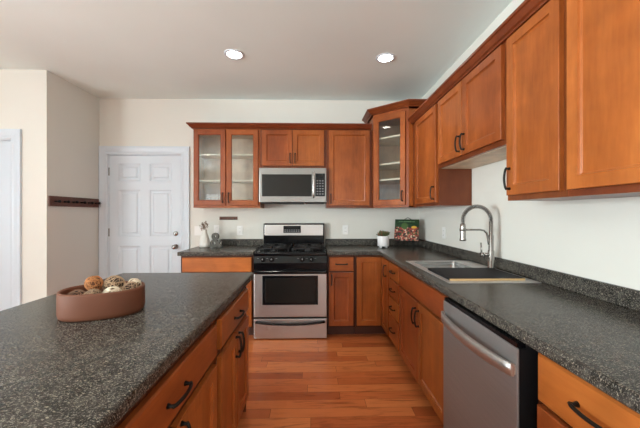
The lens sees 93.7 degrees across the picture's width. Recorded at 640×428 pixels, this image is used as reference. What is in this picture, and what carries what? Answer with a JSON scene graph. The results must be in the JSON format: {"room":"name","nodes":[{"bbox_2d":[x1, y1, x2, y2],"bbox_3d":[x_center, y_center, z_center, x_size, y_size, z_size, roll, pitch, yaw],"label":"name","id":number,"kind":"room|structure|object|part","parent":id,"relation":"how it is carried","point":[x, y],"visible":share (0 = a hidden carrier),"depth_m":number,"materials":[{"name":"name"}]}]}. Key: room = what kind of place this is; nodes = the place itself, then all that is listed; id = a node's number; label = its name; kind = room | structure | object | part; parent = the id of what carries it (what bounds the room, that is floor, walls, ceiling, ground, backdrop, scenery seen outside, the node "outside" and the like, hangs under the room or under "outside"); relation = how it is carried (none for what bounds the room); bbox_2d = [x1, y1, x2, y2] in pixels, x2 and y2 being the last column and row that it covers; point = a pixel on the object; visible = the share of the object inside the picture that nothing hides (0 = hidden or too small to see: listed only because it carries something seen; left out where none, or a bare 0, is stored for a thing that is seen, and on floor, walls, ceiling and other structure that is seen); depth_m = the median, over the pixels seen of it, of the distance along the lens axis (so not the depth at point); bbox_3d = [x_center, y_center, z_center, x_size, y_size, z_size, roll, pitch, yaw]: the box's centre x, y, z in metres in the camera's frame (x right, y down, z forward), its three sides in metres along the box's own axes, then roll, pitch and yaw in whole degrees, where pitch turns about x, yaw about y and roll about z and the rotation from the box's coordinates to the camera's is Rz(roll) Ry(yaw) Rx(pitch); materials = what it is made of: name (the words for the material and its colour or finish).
{"room":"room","nodes":[
{"label":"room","id":0,"kind":"room"},
{"bbox_2d":[0,69,56,303],"bbox_3d":[-3.761,-0.066,3.039,2.052,2.752,0.120,0,0,-1],"label":"wall","id":1,"kind":"structure","parent":0,"point":[28,98],"depth_m":3.00,"materials":[{"name":"beige paint"}]},
{"bbox_2d":[0,141,10,310],"bbox_3d":[-3.485,0.285,3.007,0.794,2.029,0.036,0,0,-1],"label":"door","id":2,"kind":"structure","parent":1,"relation":"in","point":[5,146],"depth_m":3.00,"materials":[{"name":"white paint"}]},
{"bbox_2d":[0,129,21,307],"bbox_3d":[-3.486,0.234,3.029,1.018,2.153,0.132,0,0,-1],"label":"trim","id":3,"kind":"structure","parent":1,"relation":"attached to","point":[13,135],"depth_m":2.98,"materials":[{"name":"white paint"}]},
{"bbox_2d":[57,76,98,291],"bbox_3d":[-2.804,-0.066,3.430,0.120,2.752,0.620,0,0,-1],"label":"wall","id":4,"kind":"structure","parent":0,"point":[77,109],"depth_m":3.37,"materials":[{"name":"beige paint"}]},
{"bbox_2d":[48,196,100,207],"bbox_3d":[-2.703,-0.133,3.362,0.076,0.105,0.690,0,0,-1],"label":"peg rack","id":5,"kind":"object","parent":4,"relation":"attached to","point":[52,200],"visible":1,"depth_m":3.30,"materials":[{"name":"brown wood"}]},
{"bbox_2d":[0,0,512,100],"bbox_3d":[-1.631,-1.492,0.164,6.185,0.100,7.440,0,0,-1],"label":"ceiling","id":6,"kind":"structure","parent":0,"point":[118,49],"depth_m":2.55,"materials":[{"name":"paint"}]},
{"bbox_2d":[224,49,243,59],"bbox_3d":[-0.774,-1.438,2.709,0.176,0.008,0.176,0,0,-1],"label":"recessed light","id":7,"kind":"object","parent":6,"relation":"in","point":[234,54],"visible":1,"depth_m":2.70,"materials":[{"name":"white paint"}]},
{"bbox_2d":[376,53,394,62],"bbox_3d":[0.605,-1.438,2.769,0.176,0.008,0.176,0,0,-1],"label":"recessed light","id":8,"kind":"object","parent":6,"relation":"in","point":[384,57],"visible":1,"depth_m":2.76,"materials":[{"name":"white paint"}]},
{"bbox_2d":[99,98,418,247],"bbox_3d":[-0.746,-0.066,3.845,4.253,2.752,0.120,0,0,-1],"label":"wall","id":9,"kind":"structure","parent":0,"point":[122,122],"depth_m":3.78,"materials":[{"name":"beige paint"}]},
{"bbox_2d":[108,156,180,276],"bbox_3d":[-2.194,0.285,3.739,0.895,2.029,0.108,0,0,-1],"label":"door","id":10,"kind":"structure","parent":9,"relation":"in","point":[144,230],"depth_m":3.76,"materials":[{"name":"white paint"}]},
{"bbox_2d":[99,146,189,278],"bbox_3d":[-2.191,0.234,3.797,1.111,2.153,0.132,0,0,-1],"label":"trim","id":11,"kind":"structure","parent":9,"relation":"attached to","point":[105,152],"depth_m":3.74,"materials":[{"name":"white paint"}]},
{"bbox_2d":[194,226,202,234],"bbox_3d":[-1.517,0.210,3.762,0.115,0.116,0.009,0,0,-1],"label":"light switch","id":12,"kind":"object","parent":9,"relation":"attached to","point":[197,229],"visible":0.77,"depth_m":3.76,"materials":[{"name":"white plastic"}]},
{"bbox_2d":[214,225,219,233],"bbox_3d":[-1.298,0.195,3.767,0.072,0.116,0.008,0,0,-1],"label":"wall outlet","id":13,"kind":"object","parent":9,"relation":"attached to","point":[216,227],"visible":0.94,"depth_m":3.77,"materials":[{"name":"white plastic"}]},
{"bbox_2d":[219,217,236,219],"bbox_3d":[-1.149,0.053,3.758,0.222,0.042,0.034,0,0,-1],"label":"peg rack","id":14,"kind":"object","parent":9,"relation":"attached to","point":[220,218],"visible":1,"depth_m":3.76,"materials":[{"name":"brown wood"}]},
{"bbox_2d":[193,129,264,207],"bbox_3d":[-1.080,-0.527,3.594,0.768,0.911,0.360,0,0,-1],"label":"upper cabinet","id":15,"kind":"object","parent":9,"relation":"attached to","point":[226,162],"visible":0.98,"depth_m":3.53,"materials":[{"name":"brown wood"}]},
{"bbox_3d":[-1.270,-0.535,3.457,0.365,0.871,0.022,0,0,-1],"label":"door","id":16,"kind":"part","parent":15,"relation":"part of","materials":[{"name":"brown wood"}]},
{"bbox_2d":[199,154,252,158],"bbox_3d":[-1.080,-0.694,3.628,0.726,0.018,0.252,0,0,-1],"label":"shelf","id":17,"kind":"object","parent":15,"relation":"attached to","point":[201,156],"depth_m":3.57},
{"bbox_2d":[199,180,252,183],"bbox_3d":[-1.080,-0.391,3.628,0.726,0.018,0.252,0,0,-1],"label":"shelf","id":18,"kind":"object","parent":15,"relation":"attached to","point":[200,181],"depth_m":3.56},
{"bbox_3d":[-0.896,-0.535,3.465,0.366,0.871,0.022,0,0,-1],"label":"door","id":19,"kind":"part","parent":15,"relation":"part of","materials":[{"name":"brown wood"}]},
{"bbox_2d":[237,226,242,234],"bbox_3d":[-1.008,0.205,3.774,0.072,0.116,0.008,0,0,-1],"label":"wall outlet","id":20,"kind":"object","parent":9,"relation":"attached to","point":[239,228],"visible":1,"depth_m":3.77,"materials":[{"name":"white plastic"}]},
{"bbox_2d":[222,239,262,245],"bbox_3d":[-0.975,0.355,3.767,0.515,0.082,0.019,0,0,-1],"label":"backsplash","id":21,"kind":"structure","parent":9,"relation":"attached to","point":[225,242],"depth_m":3.76,"materials":[{"name":"grey stone"}]},
{"bbox_2d":[186,122,371,129],"bbox_3d":[-0.464,-1.012,3.606,2.120,0.056,0.364,0,0,-1],"label":"crown molding","id":22,"kind":"structure","parent":9,"relation":"attached to","point":[194,125],"depth_m":3.44,"materials":[{"name":"brown wood"}]},
{"bbox_2d":[260,129,325,167],"bbox_3d":[-0.312,-0.755,3.611,0.763,0.455,0.360,0,0,-1],"label":"upper cabinet","id":23,"kind":"object","parent":9,"relation":"attached to","point":[279,148],"visible":0.99,"depth_m":3.47,"materials":[{"name":"brown wood"}]},
{"bbox_3d":[-0.496,-0.764,3.474,0.346,0.413,0.022,0,0,-1],"label":"door","id":24,"kind":"part","parent":23,"relation":"part of","materials":[{"name":"brown wood"}]},
{"bbox_2d":[259,168,325,203],"bbox_3d":[-0.311,-0.321,3.572,0.762,0.405,0.439,0,0,-1],"label":"microwave","id":25,"kind":"object","parent":23,"relation":"attached to","point":[276,185],"visible":1,"depth_m":3.40,"materials":[{"name":"silver metal"}]},
{"bbox_3d":[-0.073,-0.330,3.382,0.022,0.301,0.050,0,0,-1],"label":"handle","id":26,"kind":"part","parent":25,"relation":"part of","materials":[{"name":"silver metal"}]},
{"bbox_3d":[-0.134,-0.764,3.482,0.362,0.413,0.022,0,0,-1],"label":"door","id":27,"kind":"part","parent":23,"relation":"part of","materials":[{"name":"brown wood"}]},
{"bbox_2d":[343,225,347,233],"bbox_3d":[0.322,0.200,3.803,0.072,0.116,0.008,0,0,-1],"label":"wall outlet","id":28,"kind":"object","parent":9,"relation":"attached to","point":[345,227],"visible":1,"depth_m":3.80,"materials":[{"name":"white plastic"}]},
{"bbox_2d":[325,130,371,207],"bbox_3d":[0.338,-0.527,3.625,0.533,0.911,0.360,0,0,-1],"label":"upper cabinet","id":29,"kind":"object","parent":9,"relation":"attached to","point":[348,152],"visible":1,"depth_m":3.49,"materials":[{"name":"brown wood"}]},
{"bbox_2d":[325,239,417,244],"bbox_3d":[0.663,0.355,3.803,1.191,0.082,0.019,0,0,-1],"label":"backsplash","id":30,"kind":"structure","parent":9,"relation":"attached to","point":[327,241],"depth_m":3.79,"materials":[{"name":"grey stone"}]},
{"bbox_2d":[362,99,434,207],"bbox_3d":[0.903,-0.635,3.470,0.727,1.127,0.694,0,0,-1],"label":"upper cabinet","id":31,"kind":"object","parent":9,"relation":"attached to","point":[392,131],"visible":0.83,"depth_m":3.41,"materials":[{"name":"brown wood"}]},
{"bbox_2d":[379,134,399,145],"bbox_3d":[0.941,-0.867,3.511,0.615,0.018,0.580,0,0,-1],"label":"shelf","id":32,"kind":"object","parent":31,"relation":"attached to","point":[394,140],"depth_m":3.55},
{"bbox_2d":[379,162,399,169],"bbox_3d":[0.941,-0.567,3.511,0.615,0.018,0.580,0,0,-1],"label":"shelf","id":33,"kind":"object","parent":31,"relation":"attached to","point":[394,165],"depth_m":3.52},
{"bbox_2d":[379,178,399,183],"bbox_3d":[0.941,-0.389,3.511,0.615,0.018,0.580,0,0,-1],"label":"shelf","id":34,"kind":"object","parent":31,"relation":"attached to","point":[393,180],"depth_m":3.51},
{"bbox_3d":[0.770,-0.603,3.333,0.378,1.005,0.022,0,0,40],"label":"door","id":35,"kind":"part","parent":31,"relation":"part of","materials":[{"name":"brown wood"}]},
{"bbox_3d":[0.787,-0.607,3.344,0.434,1.070,0.019,0,0,40],"label":"frame","id":36,"kind":"part","parent":31,"relation":"part of","materials":[{"name":"brown wood"}]},
{"bbox_3d":[0.903,-1.171,3.470,0.727,0.056,0.694,0,0,-1],"label":"crown molding","id":37,"kind":"part","parent":31,"relation":"part of","materials":[{"name":"brown wood"}]},
{"bbox_2d":[237,334,442,427],"bbox_3d":[-1.631,1.360,0.164,6.185,0.100,7.440,0,0,-1],"label":"floor","id":38,"kind":"structure","parent":0,"point":[336,380],"depth_m":2.28,"materials":[{"name":"brown wood"}]},
{"bbox_2d":[113,321,216,427],"bbox_3d":[-0.736,0.874,0.923,0.658,0.872,0.838,0,0,-1],"label":"base cabinet","id":39,"kind":"object","parent":38,"relation":"on","point":[185,395],"visible":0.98,"depth_m":0.99,"materials":[{"name":"brown wood"}]},
{"bbox_2d":[0,272,253,427],"bbox_3d":[-0.865,0.417,0.917,0.880,0.042,2.232,0,0,-1],"label":"countertop","id":40,"kind":"structure","parent":39,"relation":"on","point":[55,373],"depth_m":0.87,"materials":[{"name":"grey stone"}]},
{"bbox_2d":[56,281,144,321],"bbox_3d":[-0.871,0.345,1.207,0.288,0.100,0.220,0,0,-21],"label":"oval bowl","id":41,"kind":"object","parent":40,"relation":"on","point":[99,306],"visible":0.87,"depth_m":1.11,"materials":[{"name":"brown ceramic"}]},
{"bbox_2d":[67,290,84,294],"bbox_3d":[-0.953,0.334,1.176,0.073,0.075,0.074,0,0,-1],"label":"ball","id":42,"kind":"object","parent":41,"relation":"in","point":[74,292],"visible":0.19,"depth_m":1.17,"materials":[{"name":"brown"}]},
{"bbox_2d":[82,289,101,294],"bbox_3d":[-0.876,0.323,1.154,0.070,0.070,0.070,0,0,-1],"label":"ball","id":43,"kind":"object","parent":41,"relation":"in","point":[91,291],"visible":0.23,"depth_m":1.15,"materials":[{"name":"brown"}]},
{"bbox_2d":[84,276,102,290],"bbox_3d":[-0.917,0.282,1.217,0.063,0.063,0.063,0,0,-1],"label":"ball","id":44,"kind":"object","parent":41,"relation":"in","point":[92,282],"visible":0.92,"depth_m":1.20,"materials":[{"name":"brown"}]},
{"bbox_2d":[102,286,121,292],"bbox_3d":[-0.818,0.322,1.183,0.072,0.074,0.073,0,0,-1],"label":"ball","id":45,"kind":"object","parent":41,"relation":"in","point":[114,288],"visible":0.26,"depth_m":1.17,"materials":[{"name":"brown"}]},
{"bbox_2d":[102,275,125,289],"bbox_3d":[-0.862,0.298,1.256,0.081,0.080,0.081,0,0,-1],"label":"ball","id":46,"kind":"object","parent":41,"relation":"in","point":[118,281],"visible":0.6,"depth_m":1.24,"materials":[{"name":"brown"}]},
{"bbox_2d":[121,281,138,290],"bbox_3d":[-0.777,0.312,1.231,0.068,0.069,0.069,0,0,-1],"label":"ball","id":47,"kind":"object","parent":41,"relation":"in","point":[129,285],"visible":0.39,"depth_m":1.22,"materials":[{"name":"brown"}]},
{"bbox_2d":[128,278,141,286],"bbox_3d":[-0.790,0.301,1.277,0.055,0.055,0.055,0,0,-1],"label":"ball","id":48,"kind":"object","parent":41,"relation":"in","point":[136,280],"visible":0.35,"depth_m":1.27,"materials":[{"name":"brown"}]},
{"bbox_3d":[-0.425,0.558,0.930,0.036,0.017,0.135,0,0,-1],"label":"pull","id":49,"kind":"part","parent":39,"relation":"part of","materials":[{"name":"brown metal"}]},
{"bbox_3d":[-0.426,0.725,0.962,0.036,0.123,0.017,0,0,-1],"label":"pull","id":50,"kind":"part","parent":39,"relation":"part of","materials":[{"name":"brown metal"}]},
{"bbox_3d":[-0.459,0.922,1.126,0.022,0.525,0.384,0,0,-1],"label":"door","id":51,"kind":"part","parent":39,"relation":"part of","materials":[{"name":"brown wood"}]},
{"bbox_2d":[181,255,253,334],"bbox_3d":[-1.088,0.874,3.442,0.765,0.872,0.665,0,0,-1],"label":"base cabinet","id":52,"kind":"object","parent":38,"relation":"on","point":[189,264],"visible":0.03,"depth_m":3.15,"materials":[{"name":"brown wood"}]},
{"bbox_3d":[-1.082,0.534,3.156,0.725,0.152,0.022,0,0,-1],"label":"drawer","id":53,"kind":"part","parent":52,"relation":"part of","materials":[{"name":"orange wood"}]},
{"bbox_2d":[177,239,262,255],"bbox_3d":[-1.101,0.376,3.453,0.790,0.124,0.642,0,0,-1],"label":"countertop","id":54,"kind":"structure","parent":52,"relation":"on","point":[231,247],"depth_m":3.35,"materials":[{"name":"grey stone"}]},
{"bbox_2d":[199,229,209,247],"bbox_3d":[-1.373,0.290,3.571,0.126,0.211,0.126,0,0,-1],"label":"vase","id":55,"kind":"object","parent":54,"relation":"on","point":[204,242],"visible":0.99,"depth_m":3.53,"materials":[{"name":"white ceramic"}]},
{"bbox_2d":[199,221,208,230],"bbox_3d":[-1.378,0.163,3.572,0.108,0.166,0.064,0,0,-13],"label":"dried stems","id":56,"kind":"object","parent":55,"relation":"in","point":[203,225],"visible":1,"depth_m":3.57,"materials":[{"name":"brown"}]},
{"bbox_2d":[210,233,222,246],"bbox_3d":[-1.233,0.309,3.574,0.145,0.172,0.036,0,0,-1],"label":"ornament","id":57,"kind":"object","parent":54,"relation":"on","point":[215,239],"visible":1,"depth_m":3.56,"materials":[{"name":"grey stone"}]},
{"bbox_3d":[-0.898,0.905,3.160,0.358,0.560,0.022,0,0,-1],"label":"door","id":58,"kind":"part","parent":52,"relation":"part of","materials":[{"name":"brown wood"}]},
{"bbox_2d":[214,287,247,427],"bbox_3d":[-0.752,0.874,1.661,0.658,0.872,0.634,0,0,-1],"label":"base cabinet","id":59,"kind":"object","parent":38,"relation":"on","point":[231,359],"visible":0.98,"depth_m":1.60,"materials":[{"name":"brown wood"}]},
{"bbox_3d":[-0.467,0.922,1.521,0.022,0.525,0.282,0,0,-1],"label":"door","id":60,"kind":"part","parent":59,"relation":"part of","materials":[{"name":"brown wood"}]},
{"bbox_3d":[-0.470,0.554,1.667,0.022,0.139,0.574,0,0,-1],"label":"drawer","id":61,"kind":"part","parent":59,"relation":"part of","materials":[{"name":"brown wood"}]},
{"bbox_3d":[-0.441,0.725,1.636,0.036,0.123,0.017,0,0,-1],"label":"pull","id":62,"kind":"part","parent":59,"relation":"part of","materials":[{"name":"brown metal"}]},
{"bbox_3d":[-0.442,0.558,1.668,0.036,0.017,0.135,0,0,-1],"label":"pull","id":63,"kind":"part","parent":59,"relation":"part of","materials":[{"name":"brown metal"}]},
{"bbox_3d":[-0.474,0.922,1.813,0.022,0.525,0.282,0,0,-1],"label":"door","id":64,"kind":"part","parent":59,"relation":"part of","materials":[{"name":"brown wood"}]},
{"bbox_3d":[-0.442,0.725,1.700,0.036,0.123,0.017,0,0,-1],"label":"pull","id":65,"kind":"part","parent":59,"relation":"part of","materials":[{"name":"brown metal"}]},
{"bbox_2d":[254,223,326,338],"bbox_3d":[-0.315,0.713,3.436,0.760,1.195,0.704,0,0,-1],"label":"gas range","id":66,"kind":"object","parent":38,"relation":"on","point":[290,283],"visible":1,"depth_m":3.13,"materials":[{"name":"silver metal"}]},
{"bbox_3d":[-0.308,1.134,3.110,0.724,0.044,0.039,0,0,-1],"label":"drawer handle","id":67,"kind":"part","parent":66,"relation":"part of","materials":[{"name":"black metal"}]},
{"bbox_3d":[-0.309,1.198,3.144,0.760,0.205,0.030,0,0,-1],"label":"storage drawer","id":68,"kind":"part","parent":66,"relation":"part of","materials":[{"name":"silver metal"}]},
{"bbox_3d":[-0.309,0.843,3.143,0.760,0.465,0.032,0,0,-1],"label":"oven door","id":69,"kind":"part","parent":66,"relation":"part of","materials":[{"name":"silver metal"}]},
{"bbox_3d":[-0.308,0.604,3.107,0.752,0.032,0.047,0,0,-1],"label":"oven door handle","id":70,"kind":"part","parent":66,"relation":"part of","materials":[{"name":"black metal"}]},
{"bbox_2d":[254,243,326,255],"bbox_3d":[-0.314,0.396,3.408,0.760,0.082,0.581,0,0,-1],"label":"cooktop","id":71,"kind":"object","parent":66,"relation":"in","point":[269,249],"depth_m":3.22,"materials":[{"name":"black metal"}]},
{"bbox_3d":[-0.308,0.510,3.138,0.760,0.144,0.042,0,0,-1],"label":"control panel","id":72,"kind":"part","parent":66,"relation":"part of","materials":[{"name":"black metal"}]},
{"bbox_3d":[-0.343,0.189,3.694,0.215,0.087,0.005,0,0,-1],"label":"clock panel","id":73,"kind":"part","parent":66,"relation":"part of","materials":[{"name":"black"}]},
{"bbox_3d":[-0.321,0.199,3.699,0.720,0.133,0.007,0,0,-1],"label":"backguard panel","id":74,"kind":"part","parent":66,"relation":"part of","materials":[{"name":"silver metal"}]},
{"bbox_2d":[327,255,354,333],"bbox_3d":[0.222,0.874,3.470,0.295,0.872,0.665,0,0,-1],"label":"base cabinet","id":75,"kind":"object","parent":38,"relation":"on","point":[340,268],"visible":0.99,"depth_m":3.18,"materials":[{"name":"brown wood"}]},
{"bbox_3d":[0.226,0.531,3.185,0.260,0.147,0.022,0,0,-1],"label":"drawer","id":76,"kind":"part","parent":75,"relation":"part of","materials":[{"name":"brown wood"}]},
{"bbox_3d":[0.226,0.902,3.185,0.260,0.565,0.022,0,0,-1],"label":"door","id":77,"kind":"part","parent":75,"relation":"part of","materials":[{"name":"brown wood"}]},
{"bbox_2d":[354,255,390,335],"bbox_3d":[0.821,0.874,3.365,0.895,0.872,0.901,0,0,-1],"label":"base cabinet","id":78,"kind":"object","parent":38,"relation":"on","point":[372,277],"visible":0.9,"depth_m":3.18,"materials":[{"name":"brown wood"}]},
{"bbox_3d":[0.520,0.822,3.191,0.261,0.727,0.022,0,0,-1],"label":"door","id":79,"kind":"part","parent":78,"relation":"part of","materials":[{"name":"brown wood"}]},
{"bbox_3d":[0.665,0.822,3.047,0.022,0.727,0.272,0,0,-1],"label":"door","id":80,"kind":"part","parent":78,"relation":"part of","materials":[{"name":"brown wood"}]},
{"bbox_2d":[389,261,400,350],"bbox_3d":[0.957,0.874,2.747,0.650,0.872,0.345,0,0,-1],"label":"base cabinet","id":81,"kind":"object","parent":38,"relation":"on","point":[394,285],"visible":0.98,"depth_m":2.70,"materials":[{"name":"brown wood"}]},
{"bbox_3d":[0.679,1.069,2.741,0.022,0.233,0.321,0,0,-1],"label":"drawer","id":82,"kind":"part","parent":81,"relation":"part of","materials":[{"name":"brown wood"}]},
{"bbox_3d":[0.679,0.864,2.741,0.022,0.153,0.321,0,0,-1],"label":"drawer","id":83,"kind":"part","parent":81,"relation":"part of","materials":[{"name":"brown wood"}]},
{"bbox_3d":[0.679,0.696,2.741,0.022,0.158,0.321,0,0,-1],"label":"drawer","id":84,"kind":"part","parent":81,"relation":"part of","materials":[{"name":"brown wood"}]},
{"bbox_3d":[0.679,0.531,2.741,0.022,0.147,0.321,0,0,-1],"label":"drawer","id":85,"kind":"part","parent":81,"relation":"part of","materials":[{"name":"brown wood"}]},
{"bbox_2d":[399,268,447,423],"bbox_3d":[0.971,0.874,2.108,0.650,0.872,0.930,0,0,-1],"label":"base cabinet","id":86,"kind":"object","parent":38,"relation":"on","point":[420,304],"visible":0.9,"depth_m":2.02,"materials":[{"name":"brown wood"}]},
{"bbox_3d":[0.688,0.902,2.329,0.022,0.565,0.435,0,0,-1],"label":"door","id":87,"kind":"part","parent":86,"relation":"part of","materials":[{"name":"brown wood"}]},
{"bbox_3d":[0.665,0.725,2.074,0.036,0.123,0.017,0,0,-1],"label":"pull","id":88,"kind":"part","parent":86,"relation":"part of","materials":[{"name":"brown metal"}]},
{"bbox_3d":[0.698,0.902,1.878,0.022,0.565,0.453,0,0,-1],"label":"door","id":89,"kind":"part","parent":86,"relation":"part of","materials":[{"name":"brown wood"}]},
{"bbox_2d":[441,297,537,427],"bbox_3d":[0.949,0.875,1.312,0.675,0.869,0.577,0,0,-1],"label":"dishwasher","id":90,"kind":"object","parent":38,"relation":"on","point":[490,376],"visible":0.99,"depth_m":1.20,"materials":[{"name":"silver metal"}]},
{"bbox_3d":[0.637,0.534,1.306,0.051,0.044,0.565,0,0,-1],"label":"handle","id":91,"kind":"part","parent":90,"relation":"part of","materials":[{"name":"grey metal"}]},
{"bbox_2d":[525,345,537,427],"bbox_3d":[0.992,0.877,1.313,0.590,0.866,0.569,0,0,-1],"label":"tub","id":92,"kind":"object","parent":90,"relation":"in","point":[531,355],"depth_m":1.02,"materials":[{"name":"black"}]},
{"bbox_2d":[537,352,639,427],"bbox_3d":[1.001,0.874,0.757,0.650,0.872,0.500,0,0,-1],"label":"base cabinet","id":93,"kind":"object","parent":38,"relation":"on","point":[565,400],"visible":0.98,"depth_m":0.84,"materials":[{"name":"brown wood"}]},
{"bbox_3d":[0.723,0.902,0.750,0.022,0.565,0.458,0,0,-1],"label":"door","id":94,"kind":"part","parent":93,"relation":"part of","materials":[{"name":"brown wood"}]},
{"bbox_3d":[0.694,0.525,0.768,0.036,0.017,0.135,0,0,-1],"label":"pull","id":95,"kind":"part","parent":93,"relation":"part of","materials":[{"name":"brown metal"}]},
{"bbox_3d":[1.013,0.874,0.205,0.650,0.872,0.600,0,0,-1],"label":"base cabinet","id":96,"kind":"object","parent":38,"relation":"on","visible":0},
{"bbox_2d":[325,239,639,413],"bbox_3d":[0.703,0.376,1.854,1.198,0.124,3.917,0,0,-1],"label":"countertop","id":97,"kind":"structure","parent":96,"relation":"on","point":[590,328],"depth_m":1.26,"materials":[{"name":"grey stone"}]},
{"bbox_2d":[377,236,388,247],"bbox_3d":[0.745,0.327,3.537,0.134,0.138,0.134,0,0,-1],"label":"plant pot","id":98,"kind":"object","parent":97,"relation":"on","point":[383,241],"visible":0.94,"depth_m":3.48,"materials":[{"name":"white ceramic"}]},
{"bbox_2d":[376,230,389,235],"bbox_3d":[0.743,0.228,3.535,0.147,0.083,0.151,0,0,35],"label":"succulent plant","id":99,"kind":"object","parent":98,"relation":"on","point":[381,233],"visible":0.97,"depth_m":3.50,"materials":[{"name":"green plant"}]},
{"bbox_2d":[394,218,415,247],"bbox_3d":[1.025,0.217,3.586,0.248,0.352,0.161,0,0,24],"label":"book stand","id":100,"kind":"object","parent":97,"relation":"on","point":[412,241],"visible":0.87,"depth_m":3.56,"materials":[{"name":"black metal"}]},
{"bbox_2d":[394,219,418,240],"bbox_3d":[1.035,0.193,3.585,0.280,0.255,0.106,0,0,24],"label":"cookbook","id":101,"kind":"object","parent":100,"relation":"on","point":[405,229],"visible":1,"depth_m":3.58,"materials":[{"name":"multicoloured paper"}]},
{"bbox_2d":[401,223,407,228],"bbox_3d":[1.014,0.143,3.599,0.080,0.080,0.002,0,-19,24],"label":"print","id":102,"kind":"object","parent":101,"relation":"attached to","point":[404,225],"depth_m":3.60},
{"bbox_2d":[406,261,541,282],"bbox_3d":[0.993,0.488,2.117,0.534,0.192,0.810,0,0,-1],"label":"sink","id":103,"kind":"object","parent":97,"relation":"in","point":[424,265],"visible":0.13,"depth_m":2.31,"materials":[{"name":"silver metal"}]},
{"bbox_3d":[0.942,0.488,2.306,0.349,0.192,0.339,0,0,-1],"label":"bowl","id":104,"kind":"part","parent":103,"relation":"part of","materials":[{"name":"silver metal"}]},
{"bbox_2d":[428,268,524,280],"bbox_3d":[0.982,0.384,1.933,0.448,0.014,0.343,0,0,-1],"label":"cutting board","id":105,"kind":"object","parent":103,"relation":"on","point":[452,274],"visible":1,"depth_m":1.87,"materials":[{"name":"black"}]},
{"bbox_2d":[459,205,494,268],"bbox_3d":[1.107,0.162,2.110,0.252,0.459,0.056,0,0,-1],"label":"faucet","id":106,"kind":"object","parent":97,"relation":"on","point":[490,238],"visible":0.98,"depth_m":2.10,"materials":[{"name":"silver metal"}]},
{"bbox_3d":[1.094,0.164,2.109,0.226,0.125,0.045,0,0,-1],"label":"support arm","id":107,"kind":"part","parent":106,"relation":"part of","materials":[{"name":"silver metal"}]},
{"bbox_3d":[1.166,0.252,2.111,0.077,0.102,0.034,0,0,-1],"label":"lever","id":108,"kind":"part","parent":106,"relation":"part of","materials":[{"name":"silver metal"}]},
{"bbox_2d":[419,0,639,289],"bbox_3d":[1.402,-0.066,0.171,0.120,2.752,7.320,0,0,-1],"label":"wall","id":109,"kind":"structure","parent":0,"point":[595,239],"depth_m":1.75,"materials":[{"name":"beige paint"}]},
{"bbox_2d":[413,103,471,206],"bbox_3d":[1.110,-0.512,2.869,0.339,0.880,0.657,0,0,-1],"label":"upper cabinet","id":110,"kind":"object","parent":109,"relation":"attached to","point":[433,186],"visible":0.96,"depth_m":2.65,"materials":[{"name":"brown wood"}]},
{"bbox_3d":[0.989,-0.520,2.814,0.022,0.840,0.511,0,0,-1],"label":"door","id":111,"kind":"part","parent":110,"relation":"part of","materials":[{"name":"brown wood"}]},
{"bbox_3d":[1.147,-0.226,2.542,0.279,0.308,0.001,0,0,-1],"label":"panel","id":112,"kind":"part","parent":110,"relation":"part of","materials":[{"name":"brown wood"}]},
{"bbox_2d":[442,227,444,238],"bbox_3d":[1.273,0.195,3.088,0.008,0.116,0.072,0,0,-1],"label":"wall outlet","id":113,"kind":"object","parent":109,"relation":"attached to","point":[443,228],"visible":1,"depth_m":3.09,"materials":[{"name":"white plastic"}]},
{"bbox_2d":[438,42,505,168],"bbox_3d":[1.127,-0.667,2.092,0.339,0.570,0.896,0,0,-1],"label":"upper cabinet","id":114,"kind":"object","parent":109,"relation":"attached to","point":[472,115],"visible":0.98,"depth_m":1.98,"materials":[{"name":"brown wood"}]},
{"bbox_3d":[1.000,-0.677,2.309,0.022,0.526,0.400,0,0,-1],"label":"door","id":115,"kind":"part","parent":114,"relation":"part of","materials":[{"name":"brown wood"}]},
{"bbox_3d":[0.975,-0.500,2.139,0.036,0.123,0.017,0,0,-1],"label":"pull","id":116,"kind":"part","parent":114,"relation":"part of","materials":[{"name":"brown metal"}]},
{"bbox_3d":[0.976,-0.500,2.071,0.036,0.123,0.017,0,0,-1],"label":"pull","id":117,"kind":"part","parent":114,"relation":"part of","materials":[{"name":"brown metal"}]},
{"bbox_3d":[1.009,-0.677,1.883,0.022,0.526,0.434,0,0,-1],"label":"door","id":118,"kind":"part","parent":114,"relation":"part of","materials":[{"name":"brown wood"}]},
{"bbox_2d":[408,0,549,123],"bbox_3d":[1.132,-0.984,1.846,0.340,0.062,2.701,0,0,-1],"label":"crown molding","id":119,"kind":"structure","parent":109,"relation":"attached to","point":[526,9],"depth_m":1.78,"materials":[{"name":"brown wood"}]},
{"bbox_2d":[418,239,639,310],"bbox_3d":[1.291,0.355,1.857,0.021,0.082,3.897,0,0,-1],"label":"backsplash","id":120,"kind":"structure","parent":109,"relation":"attached to","point":[615,294],"depth_m":1.61,"materials":[{"name":"grey laminate"}]},
{"bbox_2d":[503,0,620,200],"bbox_3d":[1.141,-0.512,1.448,0.339,0.880,0.384,0,0,-1],"label":"upper cabinet","id":121,"kind":"object","parent":109,"relation":"attached to","point":[535,169],"visible":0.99,"depth_m":1.40,"materials":[{"name":"brown wood"}]},
{"bbox_3d":[0.987,-0.187,1.589,0.036,0.123,0.017,0,0,-1],"label":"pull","id":122,"kind":"part","parent":121,"relation":"part of","materials":[{"name":"brown metal"}]},
{"bbox_3d":[1.019,-0.520,1.445,0.022,0.840,0.346,0,0,-1],"label":"door","id":123,"kind":"part","parent":121,"relation":"part of","materials":[{"name":"brown wood"}]},
{"bbox_2d":[567,0,639,196],"bbox_3d":[1.154,-0.512,0.874,0.339,0.880,0.760,0,0,-1],"label":"upper cabinet","id":124,"kind":"object","parent":109,"relation":"attached to","point":[603,36],"visible":1,"depth_m":1.09,"materials":[{"name":"orange wood"}]}
]}

